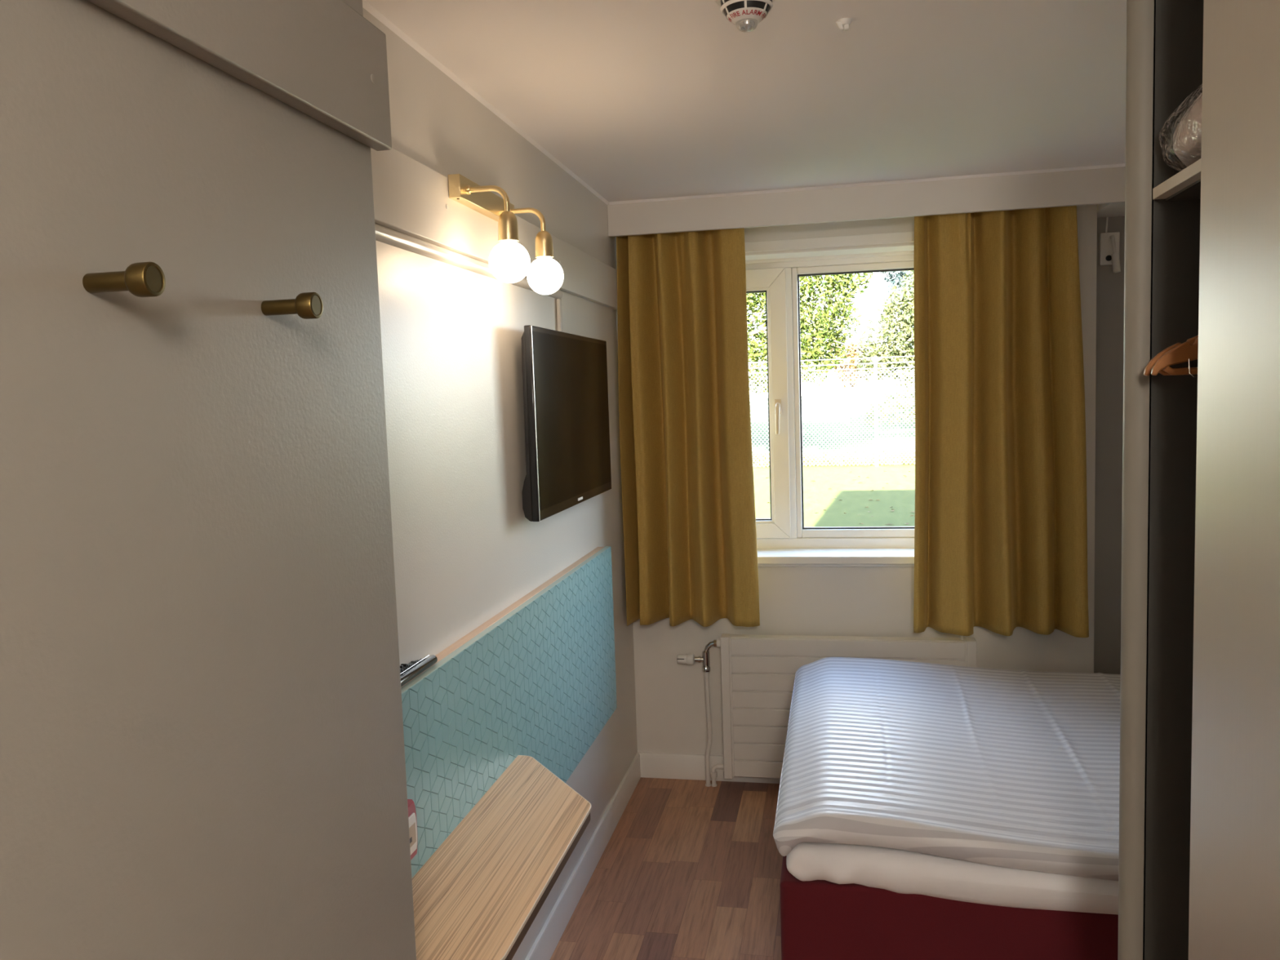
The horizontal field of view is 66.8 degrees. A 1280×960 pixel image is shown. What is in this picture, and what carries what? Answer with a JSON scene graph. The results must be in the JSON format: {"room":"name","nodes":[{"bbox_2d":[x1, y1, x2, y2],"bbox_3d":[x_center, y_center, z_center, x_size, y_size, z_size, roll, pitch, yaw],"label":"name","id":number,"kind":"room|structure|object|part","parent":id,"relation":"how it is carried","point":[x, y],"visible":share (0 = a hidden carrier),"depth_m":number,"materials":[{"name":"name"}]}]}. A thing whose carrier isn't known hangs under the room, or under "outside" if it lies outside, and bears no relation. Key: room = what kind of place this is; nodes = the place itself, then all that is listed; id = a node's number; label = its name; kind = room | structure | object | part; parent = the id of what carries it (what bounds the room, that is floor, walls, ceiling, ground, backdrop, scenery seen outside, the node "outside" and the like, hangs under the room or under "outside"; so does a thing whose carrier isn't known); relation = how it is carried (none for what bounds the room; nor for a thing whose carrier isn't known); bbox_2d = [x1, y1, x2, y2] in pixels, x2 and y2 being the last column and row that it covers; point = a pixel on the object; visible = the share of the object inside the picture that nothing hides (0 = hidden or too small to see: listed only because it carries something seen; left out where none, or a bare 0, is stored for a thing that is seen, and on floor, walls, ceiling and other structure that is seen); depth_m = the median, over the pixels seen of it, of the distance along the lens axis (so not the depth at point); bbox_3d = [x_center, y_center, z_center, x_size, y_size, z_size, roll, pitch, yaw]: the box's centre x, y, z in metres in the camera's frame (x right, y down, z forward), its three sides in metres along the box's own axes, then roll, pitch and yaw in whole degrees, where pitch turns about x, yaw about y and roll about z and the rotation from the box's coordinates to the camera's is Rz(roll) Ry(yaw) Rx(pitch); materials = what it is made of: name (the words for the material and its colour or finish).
{"room":"hotel room","nodes":[
{"label":"hotel room","id":0,"kind":"room"},
{"bbox_2d":[0,0,416,959],"bbox_3d":[-0.740,0.470,0.019,0.248,2.400,2.862,-1,5,11],"label":"wall","id":1,"kind":"structure","parent":0,"point":[202,749],"depth_m":0.93,"materials":[{"name":"grey paint"}]},
{"bbox_2d":[82,262,165,297],"bbox_3d":[-0.433,-0.166,0.810,0.063,0.028,0.028,-1,5,11],"label":"coat hook","id":2,"kind":"object","parent":1,"relation":"attached to","point":[141,279],"visible":1,"depth_m":0.80,"materials":[{"name":"gold metal"}]},
{"bbox_3d":[-0.441,-0.166,0.812,0.045,0.016,0.016,-1,5,11],"label":"stem","id":3,"kind":"part","parent":2,"relation":"part of","materials":[{"name":"gold metal"}]},
{"bbox_3d":[-0.412,-0.166,0.806,0.022,0.028,0.028,-1,5,11],"label":"knob","id":4,"kind":"part","parent":2,"relation":"part of","materials":[{"name":"gold metal"}]},
{"bbox_2d":[87,0,391,151],"bbox_3d":[-0.615,-0.406,0.021,0.026,0.154,2.676,-1,5,11],"label":"trim","id":5,"kind":"structure","parent":1,"relation":"attached to","point":[323,60],"depth_m":1.09,"materials":[{"name":"grey paint"}]},
{"bbox_2d":[261,292,323,319],"bbox_3d":[-0.382,-0.190,1.062,0.063,0.028,0.028,-1,5,11],"label":"coat hook","id":6,"kind":"object","parent":1,"relation":"attached to","point":[308,305],"visible":1,"depth_m":1.05,"materials":[{"name":"gold metal"}]},
{"bbox_3d":[-0.391,-0.190,1.064,0.045,0.016,0.016,-1,5,11],"label":"stem","id":7,"kind":"part","parent":6,"relation":"part of","materials":[{"name":"gold metal"}]},
{"bbox_3d":[-0.362,-0.190,1.058,0.022,0.028,0.028,-1,5,11],"label":"knob","id":8,"kind":"part","parent":6,"relation":"part of","materials":[{"name":"gold metal"}]},
{"bbox_2d":[362,7,637,959],"bbox_3d":[-0.659,0.333,1.562,0.199,2.400,5.930,-1,5,11],"label":"wall","id":9,"kind":"structure","parent":0,"point":[466,549],"depth_m":2.38,"materials":[{"name":"white paint"}]},
{"bbox_2d":[374,222,563,332],"bbox_3d":[-0.422,-0.384,2.253,0.014,0.290,1.765,-1,5,11],"label":"duct","id":10,"kind":"object","parent":9,"relation":"attached to","point":[384,234],"visible":0.49,"depth_m":2.16,"materials":[{"name":"white plastic"}]},
{"bbox_2d":[362,0,608,204],"bbox_3d":[-0.371,-0.966,2.568,0.009,0.009,2.524,-1,5,11],"label":"trim","id":11,"kind":"structure","parent":9,"relation":"attached to","point":[366,5],"depth_m":2.32,"materials":[{"name":"white paint"}]},
{"bbox_2d":[370,147,617,309],"bbox_3d":[-0.348,-0.642,2.622,0.022,0.155,2.578,-1,5,11],"label":"trim","id":12,"kind":"structure","parent":9,"relation":"attached to","point":[411,197],"depth_m":2.17,"materials":[{"name":"white paint"}]},
{"bbox_2d":[448,173,564,294],"bbox_3d":[-0.308,-0.583,2.352,0.166,0.241,0.380,-1,5,11],"label":"wall lamp","id":13,"kind":"object","parent":9,"relation":"attached to","point":[509,262],"visible":1,"depth_m":2.21,"materials":[{"name":"gold metal"}]},
{"bbox_3d":[-0.379,-0.676,2.358,0.028,0.051,0.380,-1,5,11],"label":"plate","id":14,"kind":"part","parent":13,"relation":"part of","materials":[{"name":"gold metal"}]},
{"bbox_3d":[-0.344,-0.637,2.211,0.098,0.073,0.020,-1,5,11],"label":"arm","id":15,"kind":"part","parent":13,"relation":"part of","materials":[{"name":"gold metal"}]},
{"bbox_3d":[-0.298,-0.504,2.214,0.094,0.109,0.094,-1,5,11],"label":"bulb","id":16,"kind":"part","parent":13,"relation":"part of","materials":[{"name":"white glass"}]},
{"bbox_3d":[-0.289,-0.663,2.484,0.098,0.073,0.020,-1,5,11],"label":"arm","id":17,"kind":"part","parent":13,"relation":"part of","materials":[{"name":"gold metal"}]},
{"bbox_3d":[-0.243,-0.530,2.488,0.094,0.109,0.094,-1,5,11],"label":"bulb","id":18,"kind":"part","parent":13,"relation":"part of","materials":[{"name":"white glass"}]},
{"bbox_2d":[400,546,617,878],"bbox_3d":[-0.358,0.659,2.410,0.046,0.611,2.445,-1,5,11],"label":"wall panel","id":19,"kind":"object","parent":9,"relation":"attached to","point":[536,679],"visible":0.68,"depth_m":2.47,"materials":[{"name":"teal"}]},
{"bbox_2d":[407,799,417,860],"bbox_3d":[-0.441,0.666,1.821,0.024,0.108,0.088,-1,5,11],"label":"power socket","id":20,"kind":"object","parent":19,"relation":"attached to","point":[411,808],"visible":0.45,"depth_m":1.83,"materials":[{"name":"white plastic"}]},
{"bbox_2d":[400,654,437,686],"bbox_3d":[-0.473,0.387,1.888,0.032,0.031,0.330,-1,5,11],"label":"case","id":21,"kind":"object","parent":19,"relation":"on","point":[408,672],"visible":0.41,"depth_m":1.95,"materials":[{"name":"silver metal"}]},
{"bbox_2d":[412,755,591,959],"bbox_3d":[-0.295,0.792,1.917,0.267,0.062,1.156,-1,5,11],"label":"desk","id":22,"kind":"object","parent":19,"relation":"attached to","point":[478,895],"visible":0.99,"depth_m":1.91,"materials":[{"name":"brown wood"}]},
{"bbox_2d":[521,324,611,521],"bbox_3d":[-0.228,-0.192,3.080,0.063,0.535,0.890,-1,5,11],"label":"television","id":23,"kind":"object","parent":9,"relation":"attached to","point":[565,375],"visible":1,"depth_m":2.91,"materials":[{"name":"black plastic"}]},
{"bbox_2d":[524,753,640,959],"bbox_3d":[-0.271,1.356,2.865,0.014,0.108,2.715,-1,5,11],"label":"baseboard","id":24,"kind":"structure","parent":9,"relation":"attached to","point":[549,935],"depth_m":3.23,"materials":[{"name":"white paint"}]},
{"bbox_2d":[550,777,782,959],"bbox_3d":[0.836,1.603,1.382,3.160,0.200,5.930,-1,5,11],"label":"floor","id":25,"kind":"structure","parent":0,"point":[689,869],"depth_m":3.29,"materials":[{"name":"brown wood"}]},
{"bbox_2d":[779,855,1118,959],"bbox_3d":[1.478,1.129,2.883,2.024,0.440,1.390,-1,5,11],"label":"bed base","id":26,"kind":"object","parent":25,"relation":"on","point":[820,919],"visible":0.24,"depth_m":2.33,"materials":[{"name":"red fabric"}]},
{"bbox_2d":[786,842,1118,915],"bbox_3d":[1.473,0.877,2.854,2.000,0.119,1.437,-1,5,11],"label":"mattress","id":27,"kind":"object","parent":26,"relation":"on","point":[895,870],"visible":0.12,"depth_m":2.29,"materials":[{"name":"white fabric"}]},
{"bbox_2d":[773,657,1120,880],"bbox_3d":[1.461,0.788,2.854,2.041,0.131,1.483,-1,5,11],"label":"duvet","id":28,"kind":"object","parent":27,"relation":"on","point":[1013,769],"visible":0.8,"depth_m":2.69,"materials":[{"name":"white fabric"}]},
{"bbox_2d":[1117,0,1279,959],"bbox_3d":[0.970,0.339,0.861,0.591,2.399,1.599,-1,5,11],"label":"wardrobe","id":29,"kind":"object","parent":25,"relation":"on","point":[1199,860],"visible":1,"depth_m":1.34,"materials":[{"name":"grey wood"}]},
{"bbox_2d":[1143,335,1198,376],"bbox_3d":[1.026,-0.270,1.510,0.443,0.199,0.012,-1,5,11],"label":"clothes hanger","id":30,"kind":"object","parent":29,"relation":"hanging from","point":[1147,371],"visible":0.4,"depth_m":1.55,"materials":[{"name":"brown wood"}]},
{"bbox_3d":[1.135,0.269,1.602,0.558,2.398,0.022,-1,5,11],"label":"panel","id":31,"kind":"part","parent":29,"relation":"part of","materials":[{"name":"grey wood"}]},
{"bbox_2d":[1151,337,1198,377],"bbox_3d":[1.018,-0.245,1.469,0.443,0.240,0.024,-1,5,11],"label":"clothes hanger","id":32,"kind":"object","parent":29,"relation":"hanging from","point":[1184,352],"visible":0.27,"depth_m":1.51,"materials":[{"name":"brown wood"}]},
{"bbox_2d":[1152,159,1200,199],"bbox_3d":[0.953,-0.400,0.781,0.545,0.018,1.528,-1,5,11],"label":"shelf","id":33,"kind":"object","parent":29,"relation":"attached to","point":[1185,184],"depth_m":1.50,"materials":[{"name":"beige wood"}]},
{"bbox_2d":[1158,83,1202,171],"bbox_3d":[1.029,-0.547,1.276,0.522,0.181,0.494,-1,5,11],"label":"plastic bag","id":34,"kind":"object","parent":29,"relation":"on","point":[1179,166],"visible":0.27,"depth_m":1.53,"materials":[{"name":"plastic"}]},
{"bbox_2d":[1173,92,1202,166],"bbox_3d":[1.028,-0.558,1.273,0.494,0.197,0.472,-1,5,11],"label":"pillow","id":35,"kind":"object","parent":34,"relation":"in","point":[1187,147],"visible":0.21,"depth_m":1.45,"materials":[{"name":"clear plastic"}]},
{"bbox_3d":[0.672,0.355,0.759,0.017,2.380,1.280,-1,5,11],"label":"sliding door","id":36,"kind":"part","parent":29,"relation":"part of","materials":[{"name":"beige"}]},
{"bbox_2d":[364,0,1127,201],"bbox_3d":[0.748,-0.985,1.155,3.160,0.200,5.930,-1,5,11],"label":"ceiling","id":37,"kind":"structure","parent":0,"point":[639,100],"depth_m":2.40,"materials":[{"name":"white paint"}]},
{"bbox_2d":[616,227,759,626],"bbox_3d":[0.194,-0.248,3.902,0.542,1.668,0.161,-1,5,11],"label":"curtain","id":38,"kind":"object","parent":37,"relation":"hanging from","point":[689,516],"visible":0.93,"depth_m":3.89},
{"bbox_2d":[714,0,774,32],"bbox_3d":[0.200,-0.884,1.820,0.128,0.081,0.128,-1,5,11],"label":"smoke detector","id":39,"kind":"object","parent":37,"relation":"attached to","point":[746,15],"visible":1,"depth_m":1.80,"materials":[{"name":"white plastic"}]},
{"bbox_2d":[835,17,852,31],"bbox_3d":[0.421,-0.938,2.004,0.033,0.020,0.030,-1,5,11],"label":"ceiling hook","id":40,"kind":"object","parent":37,"relation":"attached to","point":[843,24],"visible":1,"depth_m":2.00,"materials":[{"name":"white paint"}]},
{"bbox_2d":[607,166,1125,236],"bbox_3d":[1.228,-1.045,3.543,2.761,0.130,0.020,-1,5,11],"label":"valance","id":41,"kind":"object","parent":37,"relation":"attached to","point":[1101,185],"visible":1,"depth_m":3.61,"materials":[{"name":"white"}]},
{"bbox_2d":[913,205,1088,637],"bbox_3d":[1.351,-0.257,3.669,0.634,1.688,0.166,-1,5,11],"label":"curtain","id":42,"kind":"object","parent":37,"relation":"hanging from","point":[1001,522],"visible":0.94,"depth_m":3.66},
{"bbox_2d":[1097,202,1124,217],"bbox_3d":[2.163,-1.076,3.529,0.922,0.128,0.324,-1,5,11],"label":"soffit","id":43,"kind":"structure","parent":37,"relation":"attached to","point":[1108,210],"depth_m":3.63,"materials":[{"name":"white paint"}]},
{"bbox_2d":[632,204,1124,755],"bbox_3d":[1.338,0.052,3.998,2.761,2.400,0.339,-1,5,11],"label":"wall","id":44,"kind":"structure","parent":0,"point":[671,717],"depth_m":3.91,"materials":[{"name":"white paint"}]},
{"bbox_2d":[636,751,780,783],"bbox_3d":[0.890,1.216,4.017,1.839,0.108,0.014,-1,5,11],"label":"baseboard","id":45,"kind":"structure","parent":44,"relation":"attached to","point":[652,765],"depth_m":4.15,"materials":[{"name":"white paint"}]},
{"bbox_2d":[676,633,977,786],"bbox_3d":[0.749,0.948,3.972,1.188,0.660,0.106,-1,5,11],"label":"radiator","id":46,"kind":"object","parent":44,"relation":"attached to","point":[757,672],"visible":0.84,"depth_m":3.96,"materials":[{"name":"white metal"}]},
{"bbox_3d":[0.192,0.748,4.052,0.070,0.047,0.047,-1,5,11],"label":"thermostat knob","id":47,"kind":"part","parent":46,"relation":"part of","materials":[{"name":"white paint"}]},
{"bbox_2d":[729,634,966,641],"bbox_3d":[0.827,0.637,3.913,0.930,0.004,0.048,-1,5,11],"label":"grille","id":48,"kind":"object","parent":46,"relation":"attached to","point":[733,637],"depth_m":3.91,"materials":[{"name":"white metal"}]},
{"bbox_2d":[744,231,914,252],"bbox_3d":[0.757,-0.318,3.900,1.550,1.293,0.012,-1,5,11],"label":"trim","id":49,"kind":"structure","parent":44,"relation":"attached to","point":[901,237],"depth_m":3.84,"materials":[{"name":"white plastic"}]},
{"bbox_2d":[745,250,914,548],"bbox_3d":[0.793,-0.311,4.079,1.450,1.245,0.147,-1,5,11],"label":"window","id":50,"kind":"structure","parent":44,"relation":"in","point":[779,278],"depth_m":4.09,"materials":[{"name":"white plastic"}]},
{"bbox_3d":[0.375,-0.317,4.177,0.522,1.137,0.078,-1,5,11],"label":"sash frame","id":51,"kind":"part","parent":50,"relation":"part of","materials":[{"name":"white plastic"}]},
{"bbox_3d":[0.580,-0.266,4.076,0.028,0.146,0.049,-1,5,11],"label":"handle","id":52,"kind":"part","parent":50,"relation":"part of","materials":[{"name":"beige"}]},
{"bbox_2d":[745,244,914,260],"bbox_3d":[0.775,-0.302,3.991,1.450,1.245,0.171,-1,5,11],"label":"trim","id":53,"kind":"structure","parent":44,"relation":"attached to","point":[899,247],"depth_m":3.91,"materials":[{"name":"white plastic"}]},
{"bbox_2d":[757,548,914,566],"bbox_3d":[0.793,0.323,4.028,1.570,0.047,0.207,-1,5,11],"label":"window sill","id":54,"kind":"structure","parent":44,"relation":"attached to","point":[766,557],"depth_m":3.96,"materials":[{"name":"white plastic"}]},
{"bbox_2d":[608,163,1125,204],"bbox_3d":[1.228,-1.104,3.523,2.752,0.009,0.009,-1,5,11],"label":"trim","id":55,"kind":"structure","parent":44,"relation":"attached to","point":[1123,164],"depth_m":3.60,"materials":[{"name":"white paint"}]},
{"bbox_2d":[1099,217,1120,272],"bbox_3d":[1.820,-0.909,3.745,0.070,0.219,0.068,-1,5,11],"label":"switch box","id":56,"kind":"object","parent":44,"relation":"attached to","point":[1109,242],"visible":1,"depth_m":3.76,"materials":[{"name":"white paint"}]},
{"bbox_3d":[1.813,-0.991,3.769,0.010,0.060,0.007,-1,5,11],"label":"cord","id":57,"kind":"part","parent":56,"relation":"part of","materials":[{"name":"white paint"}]},
{"bbox_3d":[1.825,-0.899,3.772,0.070,0.124,0.014,-1,5,11],"label":"plate","id":58,"kind":"part","parent":56,"relation":"part of","materials":[{"name":"white paint"}]},
{"bbox_3d":[1.825,-0.905,3.745,0.017,0.080,0.040,-2,5,-3],"label":"arm","id":59,"kind":"part","parent":56,"relation":"part of","materials":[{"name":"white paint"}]},
{"bbox_2d":[880,271,914,359],"bbox_3d":[13.249,-7.256,44.151,4.995,8.989,3.601,-1,5,11],"label":"tree","id":60,"kind":"object","parent":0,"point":[898,275],"visible":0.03,"depth_m":43.62,"materials":[{"name":"green plant"}]},
{"label":"outside","id":61,"kind":"structure","parent":0,"visible":0},
{"bbox_2d":[749,392,915,527],"bbox_3d":[7.381,-2.135,36.728,110.000,1.354,125.000,-1,5,11],"label":"lawn","id":62,"kind":"structure","parent":61,"point":[898,494],"depth_m":20.95,"materials":[{"name":"green plant"}]},
{"bbox_2d":[746,272,873,395],"bbox_3d":[2.805,-4.871,26.239,11.200,8.999,4.838,-1,5,11],"label":"broadleaf tree","id":63,"kind":"object","parent":62,"relation":"on","point":[820,334],"visible":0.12,"depth_m":24.87,"materials":[{"name":"green plant"}]},
{"bbox_2d":[748,355,915,466],"bbox_3d":[5.536,-1.615,22.749,18.076,2.575,0.089,-1,5,11],"label":"fence","id":64,"kind":"object","parent":62,"relation":"on","point":[875,357],"visible":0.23,"depth_m":22.80,"materials":[{"name":"white"}]},
{"bbox_3d":[5.537,-1.616,22.756,0.076,2.575,0.074,-1,5,11],"label":"post","id":65,"kind":"part","parent":64,"relation":"part of","materials":[{"name":"white"}]},
{"bbox_2d":[752,447,915,467],"bbox_3d":[5.233,-0.774,25.877,10.193,0.443,6.157,-1,5,11],"label":"weeds","id":66,"kind":"object","parent":62,"relation":"on","point":[864,460],"visible":0.27,"depth_m":23.37,"materials":[{"name":"green plant"}]},
{"bbox_2d":[764,471,915,524],"bbox_3d":[4.154,0.328,15.636,5.949,0.012,11.719,-1,5,11],"label":"fallen leaves","id":67,"kind":"object","parent":62,"relation":"on","point":[908,471],"visible":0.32,"depth_m":14.53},
{"bbox_2d":[826,337,867,425],"bbox_3d":[8.492,-3.981,39.857,1.968,3.905,1.505,1,6,29],"label":"tree","id":68,"kind":"object","parent":62,"relation":"on","point":[851,362],"visible":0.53,"depth_m":39.73,"materials":[{"name":"green plant"}]},
{"bbox_2d":[854,270,914,389],"bbox_3d":[11.560,-5.751,38.348,6.161,7.525,4.100,-1,5,11],"label":"tree","id":69,"kind":"object","parent":62,"relation":"on","point":[898,343],"visible":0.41,"depth_m":38.15,"materials":[{"name":"green plant"}]},
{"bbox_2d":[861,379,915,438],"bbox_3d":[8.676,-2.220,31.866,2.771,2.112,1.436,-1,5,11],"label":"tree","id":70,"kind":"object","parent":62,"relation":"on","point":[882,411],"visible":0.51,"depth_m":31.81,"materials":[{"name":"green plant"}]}
]}

